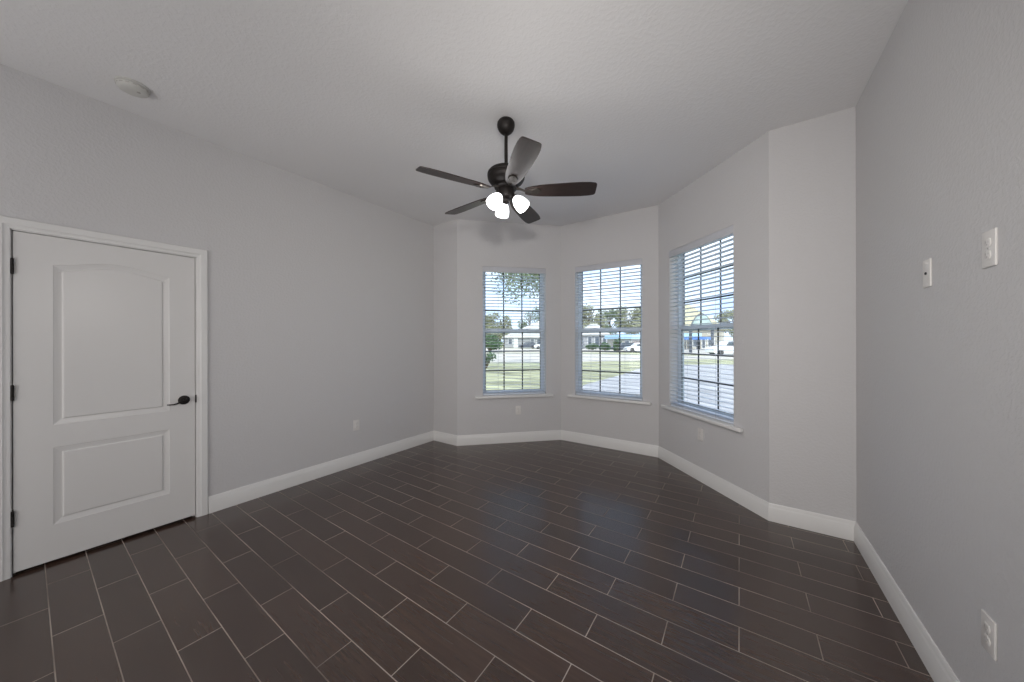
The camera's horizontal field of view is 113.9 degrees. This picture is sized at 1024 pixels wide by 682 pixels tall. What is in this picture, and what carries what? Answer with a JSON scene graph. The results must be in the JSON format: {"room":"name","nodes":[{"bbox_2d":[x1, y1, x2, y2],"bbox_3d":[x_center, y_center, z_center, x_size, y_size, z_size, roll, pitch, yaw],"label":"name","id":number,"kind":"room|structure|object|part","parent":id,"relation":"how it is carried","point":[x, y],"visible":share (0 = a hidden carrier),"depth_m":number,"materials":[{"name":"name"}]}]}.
{"room":"empty bedroom","nodes":[
{"label":"empty bedroom","id":0,"kind":"room"},
{"bbox_2d":[0,64,433,570],"bbox_3d":[-2.823,-0.111,2.360,0.190,3.022,6.114,0,0,34],"label":"wall","id":1,"kind":"structure","parent":0,"point":[321,297],"depth_m":3.00,"materials":[{"name":"grey paint"}]},
{"bbox_2d":[0,215,207,581],"bbox_3d":[-2.769,0.334,2.332,0.190,2.132,0.950,0,0,34],"label":"door","id":2,"kind":"structure","parent":1,"relation":"in","point":[102,345],"depth_m":2.24,"materials":[{"name":"white paint"}]},
{"bbox_3d":[-2.536,0.467,2.524,0.022,0.036,0.108,0,0,34],"label":"lever","id":3,"kind":"part","parent":2,"relation":"part of","materials":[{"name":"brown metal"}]},
{"bbox_3d":[-2.526,0.458,2.574,0.058,0.069,0.069,0,0,34],"label":"handle","id":4,"kind":"part","parent":2,"relation":"part of","materials":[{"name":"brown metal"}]},
{"bbox_2d":[208,431,433,513],"bbox_3d":[-1.779,1.331,3.702,0.016,0.134,2.422,0,0,34],"label":"baseboard","id":5,"kind":"structure","parent":1,"relation":"attached to","point":[220,501],"depth_m":3.31,"materials":[{"name":"white paint"}]},
{"bbox_2d":[353,419,358,430],"bbox_3d":[-1.751,0.946,3.751,0.009,0.118,0.072,0,0,34],"label":"wall outlet","id":6,"kind":"object","parent":1,"relation":"attached to","point":[355,422],"visible":1,"depth_m":3.74,"materials":[{"name":"white plastic"}]},
{"bbox_2d":[433,219,456,434],"bbox_3d":[-0.874,-0.114,4.645,0.453,3.022,0.160,0,0,34],"label":"wall","id":7,"kind":"structure","parent":0,"point":[445,234],"depth_m":4.57,"materials":[{"name":"grey paint"}]},
{"bbox_2d":[434,431,456,445],"bbox_3d":[-0.918,1.330,4.570,0.460,0.134,0.016,0,0,34],"label":"baseboard","id":8,"kind":"structure","parent":7,"relation":"attached to","point":[447,438],"depth_m":4.55,"materials":[{"name":"white paint"}]},
{"bbox_2d":[0,0,907,225],"bbox_3d":[-0.696,-1.726,1.555,5.037,0.200,7.588,0,0,34],"label":"ceiling","id":9,"kind":"structure","parent":0,"point":[639,100],"depth_m":2.06,"materials":[{"name":"white paint"}]},
{"bbox_2d":[114,76,150,97],"bbox_3d":[-2.408,-1.601,2.117,0.156,0.044,0.156,0,0,34],"label":"smoke detector","id":10,"kind":"object","parent":9,"relation":"attached to","point":[130,86],"visible":1,"depth_m":2.09,"materials":[{"name":"plastic"}]},
{"bbox_2d":[416,116,596,223],"bbox_3d":[-0.061,-1.283,2.490,1.244,0.689,1.263,0,0,34],"label":"ceiling fan","id":11,"kind":"object","parent":9,"relation":"hanging from","point":[506,178],"visible":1,"depth_m":2.39,"materials":[{"name":"brown metal"}]},
{"bbox_3d":[-0.381,-1.098,2.252,0.516,0.006,0.145,0,13,-31],"label":"blade","id":12,"kind":"part","parent":11,"relation":"part of","materials":[{"name":"brown wood"}]},
{"bbox_3d":[-0.344,-1.098,2.715,0.516,0.006,0.145,0,13,41],"label":"blade","id":13,"kind":"part","parent":11,"relation":"part of","materials":[{"name":"brown wood"}]},
{"bbox_3d":[-0.123,-1.001,2.379,0.105,0.126,0.123,0,0,34],"label":"lamp shade","id":14,"kind":"part","parent":11,"relation":"part of","materials":[{"name":"white glass"}]},
{"bbox_3d":[-0.074,-1.002,2.571,0.117,0.126,0.113,0,0,34],"label":"lamp shade","id":15,"kind":"part","parent":11,"relation":"part of","materials":[{"name":"white glass"}]},
{"bbox_3d":[0.068,-1.002,2.433,0.121,0.126,0.107,0,0,34],"label":"lamp shade","id":16,"kind":"part","parent":11,"relation":"part of","materials":[{"name":"white glass"}]},
{"bbox_3d":[0.049,-1.099,2.073,0.145,0.006,0.516,14,-3,-13],"label":"blade","id":17,"kind":"part","parent":11,"relation":"part of","materials":[{"name":"brown wood"}]},
{"bbox_3d":[0.108,-1.099,2.824,0.145,0.006,0.515,-15,-6,22],"label":"blade","id":18,"kind":"part","parent":11,"relation":"part of","materials":[{"name":"brown wood"}]},
{"bbox_3d":[0.351,-1.100,2.427,0.515,0.006,0.145,0,-14,5],"label":"blade","id":19,"kind":"part","parent":11,"relation":"part of","materials":[{"name":"brown wood"}]},
{"bbox_2d":[0,440,933,681],"bbox_3d":[-0.695,1.456,1.547,4.637,0.120,7.168,0,0,34],"label":"floor","id":20,"kind":"structure","parent":0,"point":[551,560],"depth_m":1.88,"materials":[{"name":"brown tile"}]},
{"bbox_2d":[457,219,560,435],"bbox_3d":[-0.006,-0.116,4.675,1.508,3.022,0.170,0,0,-11],"label":"wall","id":21,"kind":"structure","parent":0,"point":[480,244],"depth_m":4.55,"materials":[{"name":"grey paint"}]},
{"bbox_2d":[457,430,560,445],"bbox_3d":[-0.019,1.328,4.577,1.455,0.134,0.016,0,0,-11],"label":"baseboard","id":22,"kind":"structure","parent":21,"relation":"attached to","point":[478,439],"depth_m":4.56,"materials":[{"name":"white paint"}]},
{"bbox_2d":[475,272,553,398],"bbox_3d":[0.028,-0.119,4.659,1.094,1.796,0.214,0,0,-11],"label":"window","id":23,"kind":"structure","parent":21,"relation":"in","point":[540,330],"depth_m":4.70,"materials":[{"name":"white plastic"}]},
{"bbox_2d":[485,273,539,328],"bbox_3d":[0.011,-0.567,4.744,0.794,0.833,0.006,0,0,-11],"label":"grille","id":24,"kind":"object","parent":23,"relation":"attached to","point":[503,310],"depth_m":4.76,"materials":[{"name":"white plastic"}]},
{"bbox_2d":[485,332,539,389],"bbox_3d":[0.018,0.279,4.716,0.794,0.816,0.005,0,0,-11],"label":"grille","id":25,"kind":"object","parent":23,"relation":"attached to","point":[522,370],"depth_m":4.70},
{"bbox_3d":[0.010,-0.557,4.748,0.846,0.895,0.023,0,0,-11],"label":"sash","id":26,"kind":"part","parent":23,"relation":"part of","materials":[{"name":"clear glass"}]},
{"bbox_3d":[0.018,0.277,4.718,0.846,0.908,0.030,0,0,-11],"label":"sash","id":27,"kind":"part","parent":23,"relation":"part of","materials":[{"name":"glass"}]},
{"bbox_2d":[483,266,545,394],"bbox_3d":[0.034,-0.138,4.627,0.884,1.754,0.066,0,0,-11],"label":"window blind","id":28,"kind":"object","parent":23,"relation":"attached to","point":[485,268],"visible":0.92,"depth_m":4.62,"materials":[{"name":"white plastic"}]},
{"bbox_3d":[-0.191,-0.107,4.590,0.002,1.685,0.054,0,0,-11],"label":"ladder cord","id":29,"kind":"part","parent":28,"relation":"part of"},
{"bbox_3d":[0.035,0.723,4.632,0.870,0.030,0.050,0,0,-11],"label":"rail","id":30,"kind":"part","parent":28,"relation":"part of","materials":[{"name":"white plastic"}]},
{"bbox_3d":[0.035,0.760,4.628,1.094,0.038,0.152,0,0,-11],"label":"sill","id":31,"kind":"part","parent":23,"relation":"part of","materials":[{"name":"white paint"}]},
{"bbox_2d":[516,406,520,413],"bbox_3d":[0.087,0.955,4.601,0.072,0.118,0.009,0,0,-11],"label":"wall outlet","id":32,"kind":"object","parent":21,"relation":"attached to","point":[518,408],"visible":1,"depth_m":4.60,"materials":[{"name":"white plastic"}]},
{"bbox_2d":[561,205,658,445],"bbox_3d":[1.272,-0.118,4.426,1.410,3.022,0.170,0,0,34],"label":"wall","id":33,"kind":"structure","parent":0,"point":[630,235],"depth_m":4.31,"materials":[{"name":"grey paint"}]},
{"bbox_2d":[567,265,650,404],"bbox_3d":[1.272,-0.121,4.400,1.094,1.796,0.214,0,0,34],"label":"window","id":34,"kind":"structure","parent":33,"relation":"in","point":[611,330],"depth_m":4.46,"materials":[{"name":"white plastic"}]},
{"bbox_3d":[1.314,-0.134,4.461,0.886,1.772,0.065,0,0,34],"label":"frame","id":35,"kind":"part","parent":34,"relation":"part of","materials":[{"name":"white plastic"}]},
{"bbox_2d":[575,258,641,400],"bbox_3d":[1.253,-0.141,4.372,0.884,1.754,0.066,0,0,34],"label":"window blind","id":36,"kind":"object","parent":34,"relation":"attached to","point":[633,262],"visible":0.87,"depth_m":4.35,"materials":[{"name":"white plastic"}]},
{"bbox_3d":[1.258,0.721,4.378,0.870,0.030,0.050,0,0,34],"label":"rail","id":37,"kind":"part","parent":36,"relation":"part of","materials":[{"name":"white plastic"}]},
{"bbox_3d":[1.256,0.758,4.374,1.094,0.038,0.152,0,0,34],"label":"sill","id":38,"kind":"part","parent":34,"relation":"part of","materials":[{"name":"white paint"}]},
{"bbox_3d":[1.306,0.275,4.449,0.846,0.908,0.030,0,0,34],"label":"sash","id":39,"kind":"part","parent":34,"relation":"part of","materials":[{"name":"clear glass"}]},
{"bbox_3d":[1.322,-0.560,4.474,0.846,0.895,0.023,0,0,34],"label":"sash","id":40,"kind":"part","parent":34,"relation":"part of","materials":[{"name":"white plastic"}]},
{"bbox_2d":[582,267,640,328],"bbox_3d":[1.320,-0.569,4.471,0.794,0.833,0.005,0,0,34],"label":"grille","id":41,"kind":"object","parent":34,"relation":"attached to","point":[620,267],"depth_m":4.55,"materials":[{"name":"white plastic"}]},
{"bbox_2d":[582,331,640,394],"bbox_3d":[1.305,0.277,4.448,0.794,0.816,0.005,0,0,34],"label":"grille","id":42,"kind":"object","parent":34,"relation":"attached to","point":[588,391],"depth_m":4.42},
{"bbox_2d":[561,430,657,456],"bbox_3d":[1.222,1.326,4.349,1.290,0.134,0.016,0,0,34],"label":"baseboard","id":43,"kind":"structure","parent":33,"relation":"attached to","point":[616,444],"depth_m":4.30,"materials":[{"name":"white paint"}]},
{"bbox_2d":[658,131,768,501],"bbox_3d":[1.956,-0.120,3.334,0.170,3.022,1.484,0,0,-10],"label":"wall","id":44,"kind":"structure","parent":0,"point":[735,192],"depth_m":2.89,"materials":[{"name":"grey paint"}]},
{"bbox_2d":[698,428,702,440],"bbox_3d":[1.871,0.929,3.312,0.009,0.118,0.072,0,0,-10],"label":"wall outlet","id":45,"kind":"object","parent":44,"relation":"attached to","point":[700,431],"visible":1,"depth_m":3.30,"materials":[{"name":"white plastic"}]},
{"bbox_2d":[661,235,742,432],"bbox_3d":[1.928,-0.123,3.366,0.214,1.796,1.094,0,0,-10],"label":"window","id":46,"kind":"structure","parent":44,"relation":"in","point":[720,423],"depth_m":3.51,"materials":[{"name":"white plastic"}]},
{"bbox_3d":[2.001,-0.135,3.379,0.065,1.772,0.886,0,0,-10],"label":"frame","id":47,"kind":"part","parent":46,"relation":"part of","materials":[{"name":"white plastic"}]},
{"bbox_2d":[669,225,733,423],"bbox_3d":[1.895,-0.142,3.361,0.066,1.754,0.884,0,0,-10],"label":"window blind","id":48,"kind":"object","parent":46,"relation":"attached to","point":[726,232],"visible":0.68,"depth_m":3.27,"materials":[{"name":"white plastic"}]},
{"bbox_3d":[1.903,0.720,3.362,0.050,0.030,0.870,0,0,-10],"label":"rail","id":49,"kind":"part","parent":48,"relation":"part of","materials":[{"name":"white plastic"}]},
{"bbox_3d":[1.899,-0.981,3.362,0.054,0.055,0.874,0,0,-10],"label":"head rail","id":50,"kind":"part","parent":48,"relation":"part of","materials":[{"name":"white plastic"}]},
{"bbox_3d":[1.940,-0.111,3.137,0.054,1.685,0.002,0,0,-10],"label":"ladder cord","id":51,"kind":"part","parent":48,"relation":"part of","materials":[{"name":"white fabric"}]},
{"bbox_3d":[1.899,0.757,3.361,0.152,0.038,1.094,0,0,-10],"label":"sill","id":52,"kind":"part","parent":46,"relation":"part of","materials":[{"name":"white paint"}]},
{"bbox_3d":[1.988,0.273,3.377,0.030,0.908,0.846,0,0,-10],"label":"sash","id":53,"kind":"part","parent":46,"relation":"part of","materials":[{"name":"glass"}]},
{"bbox_2d":[681,327,733,414],"bbox_3d":[1.986,0.275,3.376,0.005,0.816,0.794,0,0,-10],"label":"grille","id":54,"kind":"object","parent":46,"relation":"attached to","point":[683,328],"depth_m":3.45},
{"bbox_3d":[2.016,-0.561,3.382,0.023,0.895,0.846,0,0,-10],"label":"sash","id":55,"kind":"part","parent":46,"relation":"part of","materials":[{"name":"glass"}]},
{"bbox_2d":[684,235,732,325],"bbox_3d":[2.012,-0.570,3.381,0.005,0.833,0.794,0,0,-10],"label":"grille","id":56,"kind":"object","parent":46,"relation":"attached to","point":[700,274],"depth_m":3.50,"materials":[{"name":"white plastic"}]},
{"bbox_2d":[658,446,768,519],"bbox_3d":[1.872,1.324,3.286,0.016,0.134,1.431,0,0,-10],"label":"baseboard","id":57,"kind":"structure","parent":44,"relation":"attached to","point":[757,505],"depth_m":3.07,"materials":[{"name":"white paint"}]},
{"bbox_2d":[769,106,855,520],"bbox_3d":[2.240,-0.120,2.519,0.480,3.022,0.160,0,0,34],"label":"wall","id":58,"kind":"structure","parent":0,"point":[812,162],"depth_m":2.45,"materials":[{"name":"grey paint"}]},
{"bbox_2d":[768,503,855,540],"bbox_3d":[2.190,1.324,2.449,0.487,0.134,0.016,0,0,34],"label":"baseboard","id":59,"kind":"structure","parent":58,"relation":"attached to","point":[807,520],"depth_m":2.44,"materials":[{"name":"white paint"}]},
{"bbox_2d":[856,0,1023,681],"bbox_3d":[0.821,-0.118,-0.128,0.160,3.022,6.114,0,0,34],"label":"wall","id":60,"kind":"structure","parent":0,"point":[940,111],"depth_m":1.31,"materials":[{"name":"grey paint"}]},
{"bbox_2d":[854,522,959,681],"bbox_3d":[0.764,1.327,-0.058,0.016,0.134,5.764,0,0,34],"label":"baseboard","id":61,"kind":"structure","parent":60,"relation":"attached to","point":[935,663],"depth_m":1.58,"materials":[{"name":"white paint"}]},
{"bbox_2d":[923,258,931,287],"bbox_3d":[1.783,-0.290,1.434,0.010,0.118,0.071,0,0,34],"label":"cable plate","id":62,"kind":"object","parent":60,"relation":"attached to","point":[927,264],"visible":1,"depth_m":1.42,"materials":[{"name":"white plastic"}]},
{"bbox_2d":[981,609,996,660],"bbox_3d":[1.547,0.952,1.082,0.009,0.118,0.072,0,0,34],"label":"wall outlet","id":63,"kind":"object","parent":60,"relation":"attached to","point":[988,626],"visible":1,"depth_m":1.07,"materials":[{"name":"white plastic"}]},
{"bbox_2d":[983,633,989,645],"bbox_3d":[1.545,0.972,1.083,0.004,0.027,0.034,0,0,34],"label":"receptacle","id":64,"kind":"object","parent":63,"relation":"attached to","point":[986,636],"depth_m":1.08,"materials":[{"name":"white plastic"}]},
{"bbox_2d":[983,621,989,633],"bbox_3d":[1.545,0.932,1.083,0.004,0.027,0.034,0,0,34],"label":"receptacle","id":65,"kind":"object","parent":63,"relation":"attached to","point":[986,624],"depth_m":1.08,"materials":[{"name":"white plastic"}]},
{"bbox_2d":[982,227,997,268],"bbox_3d":[1.540,-0.298,1.076,0.009,0.118,0.072,0,0,34],"label":"wall outlet","id":66,"kind":"object","parent":60,"relation":"attached to","point":[989,238],"visible":1,"depth_m":1.07,"materials":[{"name":"white plastic"}]},
{"bbox_2d":[984,250,990,259],"bbox_3d":[1.538,-0.279,1.077,0.004,0.027,0.034,0,0,34],"label":"receptacle","id":67,"kind":"object","parent":66,"relation":"attached to","point":[987,253],"depth_m":1.08,"materials":[{"name":"white plastic"}]},
{"bbox_2d":[984,238,990,247],"bbox_3d":[1.538,-0.318,1.077,0.004,0.027,0.034,0,0,34],"label":"receptacle","id":68,"kind":"object","parent":66,"relation":"attached to","point":[987,241],"depth_m":1.08,"materials":[{"name":"white plastic"}]},
{"label":"outside","id":69,"kind":"structure","parent":0,"visible":0},
{"bbox_2d":[486,348,733,354],"bbox_3d":[-29.488,1.797,69.000,352.693,0.020,218.977,0,0,34],"label":"lot","id":70,"kind":"structure","parent":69,"point":[686,350],"depth_m":58.62,"materials":[{"name":"grey asphalt"}]},
{"bbox_2d":[519,342,535,348],"bbox_3d":[3.484,0.988,76.000,4.000,1.500,1.880,0,0,0],"label":"parked car","id":71,"kind":"object","parent":70,"relation":"on","point":[532,343],"visible":0.52,"depth_m":75.12,"materials":[{"name":"paint"}]},
{"bbox_2d":[585,343,598,349],"bbox_3d":[14.913,1.027,61.878,2.704,1.420,2.481,0,0,-15],"label":"shrub","id":72,"kind":"object","parent":70,"relation":"on","point":[590,343],"visible":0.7,"depth_m":61.33,"materials":[{"name":"green plant"}]},
{"bbox_2d":[582,324,609,348],"bbox_3d":[18.146,-1.140,77.000,6.185,5.700,11.000,0,0,0],"label":"house","id":73,"kind":"structure","parent":70,"relation":"on","point":[586,338],"depth_m":71.99,"materials":[{"name":"white"}]},
{"bbox_2d":[601,342,610,350],"bbox_3d":[15.594,0.913,55.917,2.112,1.636,1.551,0,0,0],"label":"shrub","id":74,"kind":"object","parent":70,"relation":"on","point":[604,349],"visible":0.63,"depth_m":55.70,"materials":[{"name":"green plant"}]},
{"bbox_2d":[613,338,621,350],"bbox_3d":[16.643,0.646,52.559,1.568,2.162,1.410,0,0,34],"label":"shrub","id":75,"kind":"object","parent":70,"relation":"on","point":[616,347],"visible":0.73,"depth_m":52.36,"materials":[{"name":"green plant"}]},
{"bbox_2d":[605,335,639,346],"bbox_3d":[23.226,0.275,64.500,7.842,2.850,10.000,0,0,0],"label":"eave","id":76,"kind":"object","parent":70,"relation":"on","point":[611,338],"visible":0.35,"depth_m":60.01},
{"bbox_2d":[611,343,633,350],"bbox_3d":[18.906,0.984,56.000,4.200,1.450,1.880,0,0,0],"label":"parked car","id":77,"kind":"object","parent":70,"relation":"on","point":[621,346],"visible":0.14,"depth_m":55.15,"materials":[{"name":"paint"}]},
{"bbox_2d":[623,343,639,350],"bbox_3d":[19.834,1.007,52.000,4.400,1.400,1.880,0,0,0],"label":"parked car","id":78,"kind":"object","parent":70,"relation":"on","point":[633,347],"visible":0.32,"depth_m":51.10,"materials":[{"name":"white paint"}]},
{"bbox_2d":[689,331,691,352],"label":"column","id":79,"kind":"structure","parent":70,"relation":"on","point":[690,334],"depth_m":47.98,"materials":[{"name":"paint"}]},
{"bbox_3d":[25.782,-0.154,48.130,0.320,3.700,0.300,0,0,0],"label":"post","id":80,"kind":"part","parent":79,"relation":"part of","materials":[{"name":"paint"}]},
{"bbox_2d":[684,333,710,349],"bbox_3d":[35.671,0.102,66.000,5.477,3.150,4.200,0,0,0],"label":"canopy","id":81,"kind":"object","parent":70,"relation":"on","point":[686,335],"visible":0.55,"depth_m":64.00,"materials":[{"name":"paint"}]},
{"bbox_2d":[691,313,710,324],"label":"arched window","id":82,"kind":"structure","parent":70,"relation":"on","point":[698,322],"depth_m":48.00,"materials":[{"name":"paint"}]},
{"bbox_3d":[27.361,-2.857,48.125,3.169,2.000,0.250,0,0,0],"label":"sign panel","id":83,"kind":"part","parent":82,"relation":"part of","materials":[{"name":"glass"}]},
{"bbox_2d":[684,305,726,347],"bbox_3d":[41.739,-3.685,82.000,11.659,10.700,17.000,0,0,0],"label":"building","id":84,"kind":"structure","parent":70,"relation":"on","point":[702,342],"depth_m":74.01,"materials":[{"name":"beige"}]},
{"bbox_2d":[711,330,713,344],"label":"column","id":85,"kind":"structure","parent":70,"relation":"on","point":[712,331],"depth_m":47.98,"materials":[{"name":"paint"}]},
{"bbox_3d":[28.951,-0.161,48.130,0.320,3.700,0.300,0,0,0],"label":"post","id":86,"kind":"part","parent":85,"relation":"part of","materials":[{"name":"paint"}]},
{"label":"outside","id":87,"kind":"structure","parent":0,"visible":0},
{"bbox_2d":[486,345,733,389],"bbox_3d":[73.299,1.654,107.367,520.000,0.100,380.000,0,0,34],"label":"lawn","id":88,"kind":"structure","parent":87,"point":[533,377],"depth_m":19.58,"materials":[{"name":"green plant"}]},
{"bbox_2d":[486,352,495,367],"bbox_3d":[-1.680,1.199,21.428,1.314,1.123,1.186,0,0,34],"label":"shrub","id":89,"kind":"object","parent":88,"relation":"on","point":[490,355],"visible":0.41,"depth_m":21.31,"materials":[{"name":"green plant"}]},
{"bbox_2d":[486,314,497,335],"bbox_3d":[-9.798,-3.471,104.011,10.366,10.496,10.759,0,0,34],"label":"tree","id":90,"kind":"object","parent":88,"relation":"on","point":[488,316],"visible":0.18,"depth_m":104.09,"materials":[{"name":"green plant"}]},
{"bbox_2d":[486,334,502,350],"bbox_3d":[-3.038,0.328,50.259,4.244,2.917,3.697,0,0,34],"label":"bush","id":91,"kind":"object","parent":88,"relation":"on","point":[490,337],"visible":0.65,"depth_m":49.29,"materials":[{"name":"green plant"}]},
{"bbox_2d":[487,312,512,340],"bbox_3d":[-4.360,-4.393,123.733,9.914,12.316,10.957,0,0,34],"label":"tree","id":92,"kind":"object","parent":88,"relation":"on","point":[500,335],"visible":0.34,"depth_m":121.63,"materials":[{"name":"green plant"}]},
{"bbox_2d":[485,272,538,305],"bbox_3d":[0.595,-3.061,18.850,6.989,9.626,6.929,0,0,34],"label":"tree","id":93,"kind":"object","parent":88,"relation":"on","point":[516,274],"visible":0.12,"depth_m":17.43,"materials":[{"name":"green plant"}]},
{"bbox_2d":[502,321,539,346],"bbox_3d":[7.810,-2.220,91.000,20.661,8.000,15.000,0,0,0],"label":"house","id":94,"kind":"structure","parent":88,"relation":"on","point":[512,338],"depth_m":84.00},
{"bbox_2d":[518,306,538,328],"bbox_3d":[8.599,-6.618,145.946,12.917,16.711,10.397,0,0,34],"label":"tree","id":95,"kind":"object","parent":88,"relation":"on","point":[524,324],"visible":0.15,"depth_m":146.18,"materials":[{"name":"green plant"}]},
{"bbox_2d":[583,304,608,328],"bbox_3d":[21.570,-4.425,94.053,11.108,12.280,11.464,0,0,34],"label":"tree","id":96,"kind":"object","parent":88,"relation":"on","point":[586,319],"visible":0.27,"depth_m":92.83,"materials":[{"name":"green plant"}]},
{"bbox_2d":[595,306,626,333],"bbox_3d":[33.915,-5.384,115.902,12.805,14.148,12.685,0,0,34],"label":"tree","id":97,"kind":"object","parent":88,"relation":"on","point":[609,317],"visible":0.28,"depth_m":113.75,"materials":[{"name":"green plant"}]},
{"bbox_2d":[615,308,640,334],"bbox_3d":[35.632,-4.392,97.225,11.497,12.160,10.105,0,0,34],"label":"tree","id":98,"kind":"object","parent":88,"relation":"on","point":[633,316],"visible":0.48,"depth_m":96.70,"materials":[{"name":"green plant"}]},
{"bbox_2d":[705,341,733,354],"bbox_3d":[25.997,0.820,40.000,4.700,1.750,1.880,0,0,0],"label":"parked car","id":99,"kind":"object","parent":88,"relation":"on","point":[711,350],"visible":0.34,"depth_m":39.15,"materials":[{"name":"white paint"}]},
{"bbox_2d":[713,309,733,340],"bbox_3d":[74.364,-4.699,112.310,11.579,12.626,11.813,0,0,34],"label":"tree","id":100,"kind":"object","parent":88,"relation":"on","point":[726,310],"visible":0.23,"depth_m":112.64,"materials":[{"name":"green plant"}]},
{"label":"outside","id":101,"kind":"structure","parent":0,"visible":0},
{"bbox_2d":[582,364,733,412],"bbox_3d":[28.174,1.681,21.812,59.484,0.020,18.234,0,0,-23],"label":"driveway","id":102,"kind":"structure","parent":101,"point":[615,380],"depth_m":13.10,"materials":[{"name":"concrete"}]},
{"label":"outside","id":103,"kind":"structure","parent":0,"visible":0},
{"bbox_2d":[488,353,733,362],"bbox_3d":[-15.030,1.764,42.500,216.000,0.020,136.558,0,0,34],"label":"road","id":104,"kind":"structure","parent":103,"point":[509,357],"depth_m":33.97,"materials":[{"name":"grey asphalt"}]}
]}

